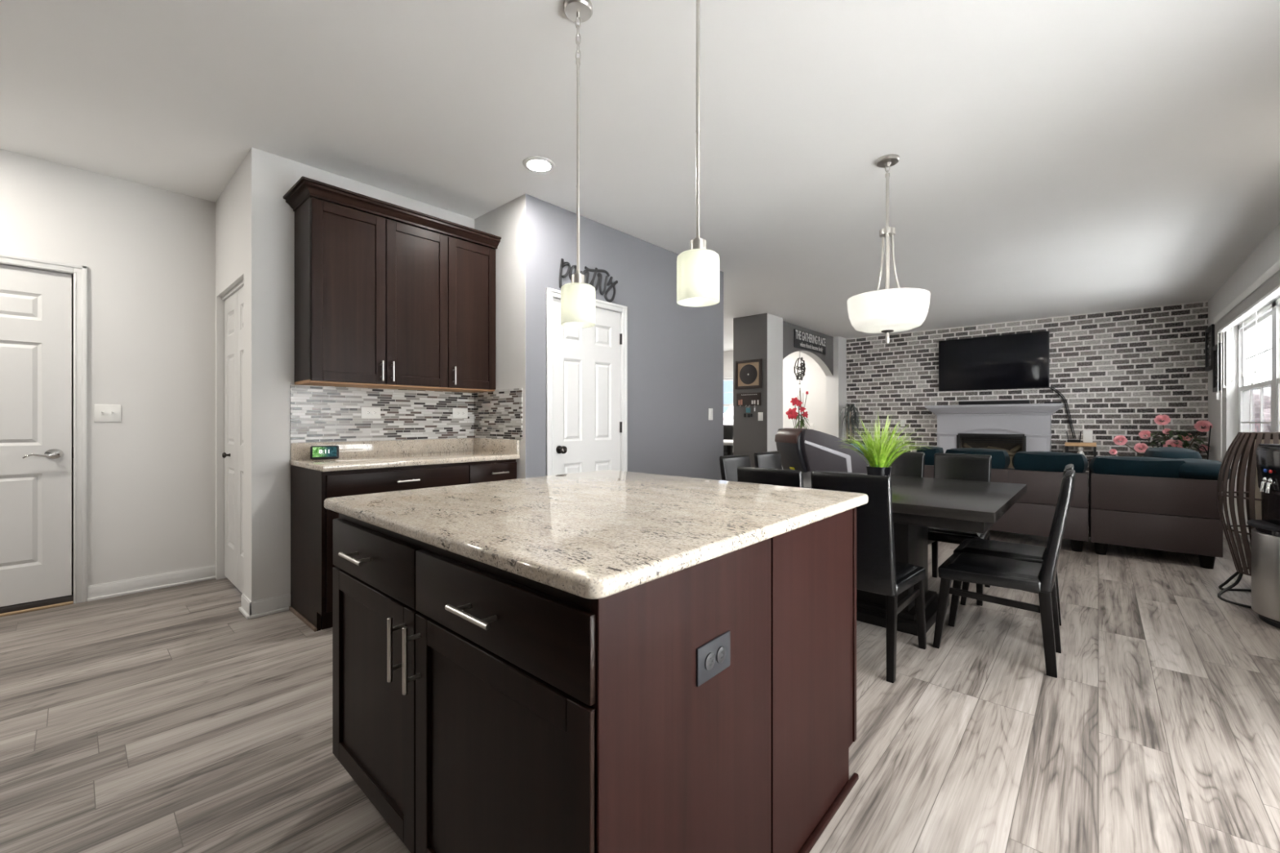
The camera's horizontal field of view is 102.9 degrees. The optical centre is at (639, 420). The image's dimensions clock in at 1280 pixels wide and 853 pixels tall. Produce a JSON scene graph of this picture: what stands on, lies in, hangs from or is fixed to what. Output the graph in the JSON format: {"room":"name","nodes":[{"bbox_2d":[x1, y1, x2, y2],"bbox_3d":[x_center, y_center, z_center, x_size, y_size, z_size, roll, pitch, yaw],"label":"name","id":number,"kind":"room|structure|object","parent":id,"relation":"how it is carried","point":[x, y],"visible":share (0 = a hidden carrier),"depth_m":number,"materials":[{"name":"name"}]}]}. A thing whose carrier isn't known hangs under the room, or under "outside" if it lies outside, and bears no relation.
{"room":"kitchen","nodes":[
{"label":"kitchen","id":0,"kind":"room"},
{"bbox_2d":[71,276,73,592],"bbox_3d":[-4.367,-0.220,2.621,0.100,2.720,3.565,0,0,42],"label":"door frame","id":1,"kind":"structure","parent":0,"point":[72,277],"depth_m":3.31,"materials":[{"name":"white paint"}]},
{"bbox_2d":[0,148,215,586],"bbox_3d":[-4.225,-0.220,2.494,0.120,2.720,3.565,0,0,42],"label":"wall","id":2,"kind":"structure","parent":0,"point":[148,252],"depth_m":3.40,"materials":[{"name":"white paint"}]},
{"bbox_2d":[0,253,87,617],"bbox_3d":[-3.869,0.084,2.862,0.158,2.113,1.040,0,0,42],"label":"door","id":3,"kind":"structure","parent":2,"relation":"in","point":[36,294],"depth_m":3.09,"materials":[{"name":"white paint"}]},
{"bbox_2d":[93,404,120,422],"bbox_3d":[-3.424,-0.048,3.283,0.018,0.112,0.120,0,0,42],"label":"light switch","id":4,"kind":"object","parent":2,"relation":"attached to","point":[102,412],"visible":1,"depth_m":3.28,"materials":[{"name":"white plastic"}]},
{"bbox_2d":[87,565,216,601],"bbox_3d":[-3.271,1.093,3.448,0.024,0.094,0.630,0,0,42],"label":"baseboard","id":5,"kind":"structure","parent":2,"relation":"attached to","point":[112,589],"depth_m":3.42,"materials":[{"name":"white paint"}]},
{"bbox_2d":[215,146,276,601],"bbox_3d":[-2.617,-0.220,3.365,1.110,2.720,0.120,0,0,42],"label":"wall","id":6,"kind":"structure","parent":0,"point":[246,210],"depth_m":3.01,"materials":[{"name":"white paint"}]},
{"bbox_2d":[222,280,243,593],"bbox_3d":[-2.685,0.114,3.405,0.855,2.008,0.091,0,0,42],"label":"door","id":7,"kind":"structure","parent":6,"relation":"in","point":[233,455],"depth_m":3.49,"materials":[{"name":"white paint"}]},
{"bbox_2d":[238,593,290,619],"bbox_3d":[-2.256,1.093,3.071,0.229,0.094,0.214,0,0,42],"label":"baseboard","id":8,"kind":"structure","parent":6,"relation":"attached to","point":[251,610],"depth_m":3.00,"materials":[{"name":"white paint"}]},
{"bbox_2d":[276,155,474,595],"bbox_3d":[-1.736,-0.220,3.605,0.120,2.720,1.415,0,0,42],"label":"wall","id":9,"kind":"structure","parent":0,"point":[289,171],"depth_m":3.08,"materials":[{"name":"white paint"}]},
{"bbox_2d":[361,407,380,418],"bbox_3d":[-1.802,-0.052,3.422,0.009,0.076,0.122,0,0,42],"label":"outlet","id":10,"kind":"object","parent":9,"relation":"attached to","point":[366,412],"visible":1,"depth_m":3.42,"materials":[{"name":"white plastic"}]},
{"bbox_2d":[365,410,370,415],"bbox_3d":[-1.815,-0.052,3.406,0.004,0.033,0.033,0,0,42],"label":"socket","id":11,"kind":"object","parent":10,"relation":"attached to","point":[367,412],"depth_m":3.40,"materials":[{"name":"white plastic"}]},
{"bbox_2d":[371,410,377,415],"bbox_3d":[-1.788,-0.052,3.436,0.004,0.033,0.033,0,0,42],"label":"socket","id":12,"kind":"object","parent":10,"relation":"attached to","point":[373,412],"depth_m":3.43,"materials":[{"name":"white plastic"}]},
{"bbox_2d":[294,196,448,390],"bbox_3d":[-1.693,-0.744,3.285,0.368,1.052,0.817,0,0,42],"label":"upper cabinet","id":13,"kind":"object","parent":9,"relation":"attached to","point":[371,291],"visible":1,"depth_m":3.11,"materials":[{"name":"brown wood"}]},
{"bbox_2d":[283,176,501,249],"bbox_3d":[-1.579,-1.308,3.401,0.386,0.072,1.257,0,0,42],"label":"crown molding","id":14,"kind":"structure","parent":13,"relation":"attached to","point":[305,188],"depth_m":3.14,"materials":[{"name":"brown wood"}]},
{"bbox_2d":[289,382,522,443],"bbox_3d":[-1.470,-0.045,3.332,0.640,0.365,1.226,0,0,42],"label":"backsplash","id":15,"kind":"structure","parent":9,"relation":"attached to","point":[317,414],"depth_m":3.56,"materials":[{"name":"tile"}]},
{"bbox_2d":[453,408,467,417],"bbox_3d":[-1.373,-0.056,3.901,0.009,0.076,0.122,0,0,42],"label":"outlet","id":16,"kind":"object","parent":9,"relation":"attached to","point":[457,412],"visible":1,"depth_m":3.90,"materials":[{"name":"white plastic"}]},
{"bbox_2d":[426,235,495,392],"bbox_3d":[-1.295,-0.744,3.728,0.368,1.052,0.374,0,0,42],"label":"upper cabinet","id":17,"kind":"object","parent":9,"relation":"attached to","point":[471,266],"visible":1,"depth_m":3.63,"materials":[{"name":"brown wood"}]},
{"bbox_2d":[474,193,525,479],"bbox_3d":[-1.008,-0.220,3.821,0.674,2.720,0.120,0,0,42],"label":"wall","id":18,"kind":"structure","parent":0,"point":[507,221],"depth_m":3.67,"materials":[{"name":"white paint"}]},
{"bbox_2d":[525,193,723,479],"bbox_3d":[0.001,-0.220,4.529,0.120,2.720,2.519,0,0,42],"label":"wall","id":19,"kind":"structure","parent":0,"point":[675,351],"depth_m":4.47,"materials":[{"name":"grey paint"}]},
{"bbox_2d":[546,287,627,475],"bbox_3d":[-0.420,0.090,4.012,0.181,2.099,0.839,0,0,42],"label":"door","id":20,"kind":"structure","parent":19,"relation":"in","point":[587,368],"depth_m":3.99,"materials":[{"name":"white paint"}]},
{"bbox_2d":[559,258,617,302],"bbox_3d":[-0.390,-1.087,3.990,0.016,0.252,0.617,0,0,42],"label":"sign","id":21,"kind":"object","parent":19,"relation":"attached to","point":[562,264],"visible":0.73,"depth_m":4.03,"materials":[{"name":"metal"}]},
{"bbox_2d":[708,408,712,420],"bbox_3d":[0.727,-0.065,5.241,0.008,0.120,0.076,0,0,42],"label":"light switch","id":22,"kind":"object","parent":19,"relation":"attached to","point":[710,410],"visible":1,"depth_m":5.24,"materials":[{"name":"white plastic"}]},
{"bbox_2d":[0,0,1279,351],"bbox_3d":[-0.026,-1.640,5.097,9.550,0.120,13.050,0,0,42],"label":"ceiling","id":23,"kind":"structure","parent":0,"point":[1058,157],"depth_m":2.66,"materials":[{"name":"paint"}]},
{"bbox_2d":[522,155,555,172],"bbox_3d":[-0.623,-1.575,3.145,0.196,0.011,0.196,0,0,42],"label":"recessed light","id":24,"kind":"object","parent":23,"relation":"in","point":[533,163],"visible":1,"depth_m":3.13,"materials":[{"name":"white paint"}]},
{"bbox_2d":[560,0,595,328],"bbox_3d":[-0.236,-0.973,1.945,0.131,1.215,0.131,0,0,42],"label":"pendant lamp","id":25,"kind":"object","parent":23,"relation":"hanging from","point":[577,297],"visible":1,"depth_m":1.92,"materials":[{"name":"glass"}]},
{"bbox_2d":[676,0,719,306],"bbox_3d":[0.179,-0.973,1.573,0.131,1.215,0.131,0,0,42],"label":"pendant lamp","id":26,"kind":"object","parent":23,"relation":"hanging from","point":[697,267],"visible":1,"depth_m":1.54,"materials":[{"name":"glass"}]},
{"bbox_2d":[847,154,930,343],"bbox_3d":[1.498,-1.022,3.090,0.453,1.116,0.453,0,0,42],"label":"dining pendant","id":27,"kind":"object","parent":23,"relation":"hanging from","point":[887,310],"visible":1,"depth_m":2.97,"materials":[{"name":"white glass"}]},
{"bbox_2d":[0,501,1279,852],"bbox_3d":[-0.026,1.200,5.097,9.550,0.120,13.050,0,0,42],"label":"floor","id":28,"kind":"structure","parent":0,"point":[171,719],"depth_m":1.88,"materials":[{"name":"grey wood"}]},
{"bbox_2d":[288,462,469,631],"bbox_3d":[-1.602,0.705,3.191,0.628,0.870,0.862,0,0,42],"label":"base cabinet","id":29,"kind":"object","parent":28,"relation":"on","point":[312,566],"visible":0.29,"depth_m":2.87,"materials":[{"name":"brown wood"}]},
{"bbox_2d":[289,438,519,471],"bbox_3d":[-1.482,0.203,3.341,0.610,0.133,1.230,0,0,42],"label":"countertop","id":30,"kind":"structure","parent":29,"relation":"on","point":[365,455],"depth_m":3.37,"materials":[{"name":"beige stone"}]},
{"bbox_2d":[310,445,338,460],"bbox_3d":[-1.883,0.193,3.051,0.146,0.086,0.057,0,0,-30],"label":"clock","id":31,"kind":"object","parent":30,"relation":"on","point":[317,452],"visible":1,"depth_m":3.03,"materials":[{"name":"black plastic"}]},
{"bbox_2d":[468,458,516,483],"bbox_3d":[-1.191,0.705,3.649,0.628,0.870,0.369,0,0,42],"label":"drawer","id":32,"kind":"object","parent":28,"relation":"on","point":[504,469],"visible":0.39,"depth_m":3.46,"materials":[{"name":"brown wood"}]},
{"bbox_2d":[333,513,771,852],"bbox_3d":[-0.325,0.705,1.375,1.190,0.870,0.622,0,0,42],"label":"base cabinet","id":33,"kind":"object","parent":28,"relation":"on","point":[478,707],"visible":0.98,"depth_m":1.01,"materials":[{"name":"brown wood"}]},
{"bbox_2d":[324,470,868,599],"bbox_3d":[-0.112,0.254,1.616,1.223,0.032,1.229,0,0,42],"label":"countertop","id":34,"kind":"structure","parent":33,"relation":"on","point":[602,534],"depth_m":1.23,"materials":[{"name":"beige stone"}]},
{"bbox_2d":[696,631,730,686],"bbox_3d":[0.150,0.477,1.026,0.009,0.074,0.118,0,0,42],"label":"outlet","id":35,"kind":"object","parent":33,"relation":"attached to","point":[713,657],"visible":1,"depth_m":1.02,"materials":[{"name":"grey plastic"}]},
{"bbox_2d":[704,653,715,671],"bbox_3d":[0.138,0.477,1.010,0.004,0.033,0.033,0,0,42],"label":"socket","id":36,"kind":"object","parent":35,"relation":"attached to","point":[709,658],"depth_m":1.01,"materials":[{"name":"grey plastic"}]},
{"bbox_2d":[715,645,725,663],"bbox_3d":[0.165,0.477,1.040,0.004,0.033,0.033,0,0,42],"label":"socket","id":37,"kind":"object","parent":35,"relation":"attached to","point":[720,650],"depth_m":1.04,"materials":[{"name":"grey plastic"}]},
{"bbox_2d":[723,424,733,453],"bbox_3d":[1.645,0.615,10.692,0.440,1.050,0.549,0,0,42],"label":"dining chair","id":38,"kind":"object","parent":28,"relation":"on","point":[727,428],"visible":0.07,"depth_m":10.78,"materials":[{"name":"black leather"}]},
{"bbox_2d":[723,440,733,455],"bbox_3d":[1.438,0.761,9.796,1.450,0.757,1.000,0,0,42],"label":"table","id":39,"kind":"object","parent":28,"relation":"on","point":[729,442],"visible":0.16,"depth_m":9.13,"materials":[{"name":"black wood"}]},
{"bbox_2d":[719,453,751,481],"bbox_3d":[0.845,0.689,3.381,0.539,0.902,0.395,0,0,42],"label":"dining chair","id":40,"kind":"object","parent":28,"relation":"on","point":[729,464],"visible":0.09,"depth_m":3.47,"materials":[{"name":"black leather"}]},
{"bbox_2d":[754,450,782,469],"bbox_3d":[1.156,0.689,3.727,0.539,0.902,0.395,0,0,43],"label":"dining chair","id":41,"kind":"object","parent":28,"relation":"on","point":[767,460],"visible":0.11,"depth_m":3.86,"materials":[{"name":"black leather"}]},
{"bbox_2d":[737,466,804,488],"bbox_3d":[0.809,0.689,2.748,0.395,0.902,0.539,0,0,41],"label":"dining chair","id":42,"kind":"object","parent":28,"relation":"on","point":[787,477],"visible":0.08,"depth_m":2.53,"materials":[{"name":"black leather"}]},
{"bbox_2d":[786,389,810,428],"bbox_3d":[2.656,0.296,8.490,0.380,1.688,0.282,0,0,-9],"label":"flower arrangement","id":43,"kind":"object","parent":28,"relation":"on","point":[792,414],"visible":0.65,"depth_m":8.49,"materials":[{"name":"red plant"}]},
{"bbox_2d":[771,507,858,852],"bbox_3d":[0.077,0.705,1.822,1.190,0.870,0.581,0,0,42],"label":"island end panel","id":44,"kind":"object","parent":28,"relation":"on","point":[814,565],"visible":0.3,"depth_m":1.39,"materials":[{"name":"brown wood"}]},
{"bbox_2d":[774,427,869,473],"bbox_3d":[1.992,0.610,5.340,1.067,1.061,0.520,0,0,-16],"label":"recliner","id":45,"kind":"object","parent":28,"relation":"on","point":[803,450],"visible":0.39,"depth_m":5.06,"materials":[{"name":"black leather"}]},
{"bbox_2d":[840,403,861,439],"bbox_3d":[3.872,0.411,9.371,0.359,1.459,0.338,0,0,42],"label":"floor plant","id":46,"kind":"object","parent":28,"relation":"on","point":[849,422],"visible":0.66,"depth_m":9.33,"materials":[{"name":"grey plant"}]},
{"bbox_2d":[846,440,875,445],"bbox_3d":[3.619,0.740,8.483,0.650,0.800,0.720,0,0,42],"label":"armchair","id":47,"kind":"object","parent":28,"relation":"on","point":[861,442],"visible":0.02,"depth_m":8.64,"materials":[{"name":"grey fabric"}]},
{"bbox_2d":[851,443,866,455],"bbox_3d":[3.584,0.549,8.474,0.370,0.339,0.200,0,0,42],"label":"cushion","id":48,"kind":"object","parent":47,"relation":"on","point":[855,443],"visible":0.11,"depth_m":8.36,"materials":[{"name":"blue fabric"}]},
{"bbox_2d":[810,471,926,683],"bbox_3d":[1.111,0.689,2.487,0.395,0.902,0.539,0,0,42],"label":"dining chair","id":49,"kind":"object","parent":28,"relation":"on","point":[877,571],"visible":0.59,"depth_m":2.26,"materials":[{"name":"black leather"}]},
{"bbox_2d":[888,451,924,477],"bbox_3d":[1.827,0.689,3.748,0.395,0.902,0.539,0,0,43],"label":"dining chair","id":50,"kind":"object","parent":28,"relation":"on","point":[908,464],"visible":0.07,"depth_m":3.86,"materials":[{"name":"black leather"}]},
{"bbox_2d":[802,470,1026,635],"bbox_3d":[1.464,0.767,3.127,1.340,0.745,1.320,0,0,42],"label":"dining table","id":51,"kind":"object","parent":28,"relation":"on","point":[919,504],"visible":0.44,"depth_m":2.82,"materials":[{"name":"black wood"}]},
{"bbox_2d":[866,465,892,477],"bbox_3d":[1.464,0.338,3.127,0.148,0.115,0.148,0,0,42],"label":"pot","id":52,"kind":"object","parent":51,"relation":"on","point":[877,470],"depth_m":3.07,"materials":[{"name":"ceramic"}]},
{"bbox_2d":[838,414,933,477],"bbox_3d":[1.497,0.169,3.096,0.562,0.452,0.554,0,0,16],"label":"potted grass","id":53,"kind":"object","parent":51,"relation":"on","point":[878,455],"depth_m":3.07,"materials":[{"name":"plant"}]},
{"bbox_2d":[928,453,991,605],"bbox_3d":[2.136,0.689,3.464,0.395,0.902,0.539,0,0,42],"label":"dining chair","id":54,"kind":"object","parent":28,"relation":"on","point":[971,467],"visible":0.29,"depth_m":3.58,"materials":[{"name":"black leather"}]},
{"bbox_2d":[924,403,1063,468],"bbox_3d":[5.599,0.444,8.150,1.790,1.392,0.390,0,0,42],"label":"fireplace","id":55,"kind":"object","parent":28,"relation":"on","point":[1013,428],"visible":0.6,"depth_m":8.07,"materials":[{"name":"grey paint"}]},
{"bbox_2d":[958,400,1030,404],"bbox_3d":[5.540,-0.282,8.010,0.920,0.060,0.077,0,0,42],"label":"soundbar","id":56,"kind":"object","parent":55,"relation":"on","point":[1006,402],"visible":1,"depth_m":7.97,"materials":[{"name":"black plastic"}]},
{"bbox_2d":[924,403,1063,415],"bbox_3d":[5.599,-0.169,8.150,1.790,0.167,0.390,0,0,42],"label":"mantel shelf","id":57,"kind":"object","parent":55,"relation":"attached to","point":[1040,409],"depth_m":7.98,"materials":[{"name":"grey paint"}]},
{"bbox_2d":[1044,401,1061,403],"bbox_3d":[6.082,-0.264,7.521,0.200,0.024,0.060,0,0,42],"label":"tv remote","id":58,"kind":"object","parent":55,"relation":"on","point":[1044,402],"visible":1,"depth_m":7.50,"materials":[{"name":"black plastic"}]},
{"bbox_2d":[915,446,1088,551],"bbox_3d":[3.636,0.704,5.161,1.355,0.872,0.942,0,0,42],"label":"sofa section","id":59,"kind":"object","parent":28,"relation":"on","point":[1042,472],"visible":0.46,"depth_m":4.59,"materials":[{"name":"brown leather"}]},
{"bbox_2d":[915,446,943,465],"bbox_3d":[3.019,0.379,5.316,0.230,0.222,0.315,0,0,42],"label":"cushion","id":60,"kind":"object","parent":59,"relation":"on","point":[929,454],"depth_m":5.19,"materials":[{"name":"teal fabric"}]},
{"bbox_2d":[945,448,1010,468],"bbox_3d":[3.321,0.382,5.045,0.550,0.217,0.315,0,0,42],"label":"cushion","id":61,"kind":"object","parent":59,"relation":"on","point":[1000,458],"depth_m":4.85,"materials":[{"name":"teal fabric"}]},
{"bbox_2d":[1012,451,1088,472],"bbox_3d":[3.739,0.387,4.670,0.544,0.207,0.315,0,0,42],"label":"cushion","id":62,"kind":"object","parent":59,"relation":"on","point":[1022,461],"depth_m":4.57,"materials":[{"name":"teal fabric"}]},
{"bbox_2d":[933,469,1075,678],"bbox_3d":[1.800,0.689,2.529,0.539,0.902,0.395,0,0,42],"label":"dining chair","id":63,"kind":"object","parent":28,"relation":"on","point":[1039,579],"visible":1,"depth_m":2.41,"materials":[{"name":"black leather"}]},
{"bbox_2d":[948,463,1074,626],"bbox_3d":[2.077,0.689,2.860,0.539,0.902,0.395,0,0,41],"label":"dining chair","id":64,"kind":"object","parent":28,"relation":"on","point":[1032,553],"visible":0.37,"depth_m":2.83,"materials":[{"name":"black leather"}]},
{"bbox_2d":[1065,441,1096,483],"bbox_3d":[6.390,0.729,7.400,0.340,0.822,0.350,0,0,42],"label":"side table","id":65,"kind":"object","parent":28,"relation":"on","point":[1067,444],"visible":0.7,"depth_m":7.29,"materials":[{"name":"beige wood"}]},
{"bbox_2d":[1066,431,1081,442],"bbox_3d":[6.333,0.239,7.457,0.172,0.159,0.120,0,0,42],"label":"router","id":66,"kind":"object","parent":65,"relation":"on","point":[1068,440],"visible":0.99,"depth_m":7.44,"materials":[{"name":"black plastic"}]},
{"bbox_2d":[1077,446,1084,455],"bbox_3d":[6.326,0.461,7.329,0.100,0.184,0.100,0,0,42],"label":"figurine","id":67,"kind":"object","parent":65,"relation":"on","point":[1080,449],"visible":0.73,"depth_m":7.30,"materials":[{"name":"ceramic"}]},
{"bbox_2d":[1083,430,1093,442],"bbox_3d":[6.457,0.229,7.359,0.105,0.178,0.060,0,0,42],"label":"modem","id":68,"kind":"object","parent":65,"relation":"on","point":[1087,434],"visible":0.97,"depth_m":7.34,"materials":[{"name":"white plastic"}]},
{"bbox_2d":[1088,447,1230,568],"bbox_3d":[4.715,0.698,4.718,0.838,0.885,1.780,0,0,42],"label":"sofa section","id":69,"kind":"object","parent":28,"relation":"on","point":[1165,499],"visible":0.98,"depth_m":4.10,"materials":[{"name":"brown leather"}]},
{"bbox_2d":[1088,456,1186,478],"bbox_3d":[4.174,0.397,4.279,0.617,0.187,0.315,0,0,42],"label":"cushion","id":70,"kind":"object","parent":69,"relation":"on","point":[1100,467],"depth_m":4.18,"materials":[{"name":"teal fabric"}]},
{"bbox_2d":[1143,447,1201,458],"bbox_3d":[5.077,0.380,4.876,0.380,0.250,0.960,0,0,42],"label":"cushion","id":71,"kind":"object","parent":69,"relation":"on","point":[1158,452],"depth_m":4.62,"materials":[{"name":"teal fabric"}]},
{"bbox_2d":[1178,458,1230,480],"bbox_3d":[4.550,0.400,4.173,0.355,0.170,0.750,0,0,42],"label":"cushion","id":72,"kind":"object","parent":69,"relation":"on","point":[1189,469],"depth_m":3.95,"materials":[{"name":"teal fabric"}]},
{"bbox_2d":[1109,414,1213,457],"bbox_3d":[6.835,0.530,6.709,0.909,1.220,0.587,0,0,42],"label":"rose bush","id":73,"kind":"object","parent":28,"relation":"on","point":[1177,442],"visible":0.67,"depth_m":6.61,"materials":[{"name":"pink plant"}]},
{"bbox_2d":[1197,425,1211,459],"bbox_3d":[6.807,0.600,6.118,0.166,1.080,0.160,0,0,42],"label":"metal stand","id":74,"kind":"object","parent":28,"relation":"on","point":[1207,451],"visible":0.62,"depth_m":6.11,"materials":[{"name":"metal"}]},
{"bbox_2d":[1217,431,1279,608],"bbox_3d":[3.943,0.612,3.180,0.482,1.076,0.508,0,0,42],"label":"wine rack","id":75,"kind":"object","parent":28,"relation":"on","point":[1245,444],"visible":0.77,"depth_m":3.22,"materials":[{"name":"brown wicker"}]},
{"bbox_2d":[1247,444,1279,628],"bbox_3d":[3.653,0.638,2.834,0.362,1.004,0.300,0,0,32],"label":"water cooler","id":76,"kind":"object","parent":28,"relation":"on","point":[1265,537],"visible":1,"depth_m":2.86,"materials":[{"name":"silver plastic"}]},
{"bbox_2d":[1247,519,1279,531],"bbox_3d":[3.568,0.595,2.887,0.162,0.021,0.288,0,0,32],"label":"drip tray","id":77,"kind":"object","parent":76,"relation":"on","point":[1264,525],"depth_m":2.88,"materials":[{"name":"grey plastic"}]},
{"bbox_2d":[1259,468,1268,492],"bbox_3d":[3.565,0.341,2.900,0.059,0.131,0.032,0,0,42],"label":"tap","id":78,"kind":"object","parent":76,"relation":"on","point":[1263,484],"depth_m":2.90,"materials":[{"name":"silver metal"}]},
{"bbox_2d":[1264,469,1275,493],"bbox_3d":[3.533,0.341,2.849,0.059,0.131,0.032,0,0,42],"label":"tap","id":79,"kind":"object","parent":76,"relation":"on","point":[1270,485],"depth_m":2.85,"materials":[{"name":"silver metal"}]},
{"bbox_2d":[733,312,767,467],"bbox_3d":[1.655,-0.220,7.688,0.570,2.720,0.012,0,0,42],"label":"wall","id":80,"kind":"structure","parent":0,"point":[749,332],"depth_m":7.66,"materials":[{"name":"grey paint"}]},
{"bbox_2d":[734,359,762,389],"bbox_3d":[1.629,-0.696,7.681,0.450,0.432,0.031,0,0,42],"label":"frame","id":81,"kind":"object","parent":80,"relation":"attached to","point":[748,373],"visible":1,"depth_m":7.67,"materials":[{"name":"brown wood"}]},
{"bbox_2d":[736,392,760,406],"bbox_3d":[1.625,-0.313,7.677,0.404,0.206,0.042,0,0,42],"label":"key rack","id":82,"kind":"object","parent":80,"relation":"attached to","point":[748,398],"visible":1,"depth_m":7.67,"materials":[{"name":"brown wood"}]},
{"bbox_2d":[743,406,752,417],"bbox_3d":[1.623,-0.132,7.661,0.142,0.169,0.012,0,0,42],"label":"keys","id":83,"kind":"object","parent":82,"relation":"hanging from","point":[748,410],"visible":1,"depth_m":7.65,"materials":[{"name":"silver metal"}]},
{"bbox_2d":[758,412,763,420],"bbox_3d":[1.784,-0.060,7.558,0.080,0.125,0.008,0,0,42],"label":"light switch","id":84,"kind":"object","parent":80,"relation":"attached to","point":[760,414],"visible":1,"depth_m":7.55,"materials":[{"name":"white plastic"}]},
{"bbox_2d":[723,351,826,433],"bbox_3d":[2.324,-0.220,11.434,4.580,2.720,0.120,0,0,42],"label":"wall","id":85,"kind":"structure","parent":0,"point":[814,380],"depth_m":10.41,"materials":[{"name":"white paint"}]},
{"bbox_2d":[723,370,733,424],"bbox_3d":[1.987,-0.345,11.716,1.360,1.570,0.150,0,0,42],"label":"window","id":86,"kind":"structure","parent":85,"relation":"in","point":[727,375],"depth_m":11.64,"materials":[{"name":"white paint"}]},
{"bbox_2d":[767,313,782,469],"bbox_3d":[1.826,-0.220,7.878,0.570,2.720,0.498,0,0,42],"label":"wall pier","id":87,"kind":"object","parent":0,"point":[775,323],"visible":0.36,"depth_m":7.66,"materials":[{"name":"white paint"}]},
{"bbox_2d":[782,320,833,376],"bbox_3d":[2.836,-1.214,8.831,0.140,0.731,2.270,0,0,42],"label":"wall","id":88,"kind":"structure","parent":0,"point":[788,328],"depth_m":9.04,"materials":[{"name":"grey paint"}]},
{"bbox_2d":[793,351,805,384],"bbox_3d":[2.732,-0.901,8.730,0.192,0.567,0.191,0,0,42],"label":"hanging ornament","id":89,"kind":"object","parent":88,"relation":"hanging from","point":[802,365],"visible":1,"depth_m":8.68,"materials":[{"name":"black metal"}]},
{"bbox_2d":[793,328,826,354],"bbox_3d":[2.958,-1.354,8.843,0.022,0.298,1.278,0,0,42],"label":"wall sign","id":90,"kind":"object","parent":88,"relation":"attached to","point":[802,340],"visible":1,"depth_m":8.78,"materials":[{"name":"wood"}]},
{"bbox_2d":[826,336,846,439],"bbox_3d":[3.765,-0.220,9.790,0.240,2.720,0.400,0,0,42],"label":"wall","id":91,"kind":"structure","parent":0,"point":[836,384],"depth_m":9.65,"materials":[{"name":"white paint"}]},
{"bbox_2d":[846,300,1208,494],"bbox_3d":[5.775,-0.220,8.335,4.696,2.720,0.120,0,0,42],"label":"brick wall","id":92,"kind":"structure","parent":0,"point":[1115,371],"depth_m":7.54,"materials":[{"name":"brick"}]},
{"bbox_2d":[900,420,905,426],"bbox_3d":[4.729,0.050,9.188,0.074,0.116,0.009,0,0,42],"label":"outlet","id":93,"kind":"object","parent":92,"relation":"attached to","point":[902,422],"visible":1,"depth_m":9.18,"materials":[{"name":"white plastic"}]},
{"bbox_2d":[938,330,1049,391],"bbox_3d":[5.690,-0.933,8.276,1.482,0.864,0.079,0,0,42],"label":"television","id":94,"kind":"object","parent":92,"relation":"attached to","point":[1022,360],"visible":1,"depth_m":8.20,"materials":[{"name":"black plastic"}]},
{"bbox_2d":[1048,386,1075,438],"bbox_3d":[6.353,-0.130,7.675,0.078,0.789,0.323,0,0,-38],"label":"power cable","id":95,"kind":"object","parent":94,"relation":"hanging from","point":[1057,392],"visible":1,"depth_m":7.64,"materials":[{"name":"black plastic"}]},
{"bbox_2d":[1208,222,1279,528],"bbox_3d":[3.321,-0.220,1.970,0.160,2.720,12.870,0,0,42],"label":"wall","id":96,"kind":"structure","parent":0,"point":[1267,254],"depth_m":5.72,"materials":[{"name":"white paint"}]},
{"bbox_2d":[1204,324,1214,371],"bbox_3d":[7.287,-0.922,6.527,0.027,0.555,0.510,0,0,42],"label":"picture frame","id":97,"kind":"object","parent":96,"relation":"attached to","point":[1210,331],"visible":0.83,"depth_m":6.58,"materials":[{"name":"black metal"}]},
{"bbox_2d":[1208,330,1210,366],"bbox_3d":[7.292,-0.922,6.522,0.006,0.455,0.410,0,0,42],"label":"picture","id":98,"kind":"object","parent":97,"relation":"attached to","point":[1209,331],"depth_m":6.58},
{"bbox_2d":[1212,342,1221,391],"bbox_3d":[6.919,-0.629,6.118,0.027,0.558,0.450,0,0,42],"label":"picture frame","id":99,"kind":"object","parent":96,"relation":"attached to","point":[1214,348],"visible":0.66,"depth_m":6.19,"materials":[{"name":"black metal"}]},
{"bbox_2d":[1215,349,1217,386],"bbox_3d":[6.925,-0.629,6.113,0.006,0.458,0.350,0,0,42],"label":"picture","id":100,"kind":"object","parent":99,"relation":"attached to","point":[1215,349],"depth_m":6.18},
{"bbox_2d":[1222,511,1250,542],"bbox_3d":[5.067,1.093,4.052,0.024,0.094,7.200,0,0,42],"label":"baseboard","id":101,"kind":"structure","parent":96,"relation":"attached to","point":[1229,517],"depth_m":5.24,"materials":[{"name":"white paint"}]},
{"bbox_2d":[1231,297,1279,469],"bbox_3d":[5.596,-0.294,4.518,0.180,1.532,3.260,0,0,42],"label":"window","id":102,"kind":"structure","parent":96,"relation":"in","point":[1259,403],"depth_m":4.95,"materials":[{"name":"white paint"}]},
{"bbox_2d":[1213,259,1279,457],"bbox_3d":[5.562,-0.388,4.642,0.074,1.615,3.460,0,0,42],"label":"window blind","id":103,"kind":"object","parent":102,"relation":"attached to","point":[1266,287],"visible":1,"depth_m":4.69,"materials":[{"name":"plastic"}]},
{"label":"outside","id":104,"kind":"structure","parent":0,"visible":0},
{"bbox_3d":[0.000,1.700,0.000,240.000,0.120,240.000,0,0,42],"label":"trim","id":105,"kind":"structure","parent":104,"visible":0},
{"bbox_2d":[723,406,732,424],"bbox_3d":[22.815,0.740,57.438,85.735,6.533,9.957,0,0,42],"label":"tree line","id":106,"kind":"object","parent":105,"relation":"on","point":[728,414],"visible":0.02,"depth_m":65.89,"materials":[{"name":"white"}]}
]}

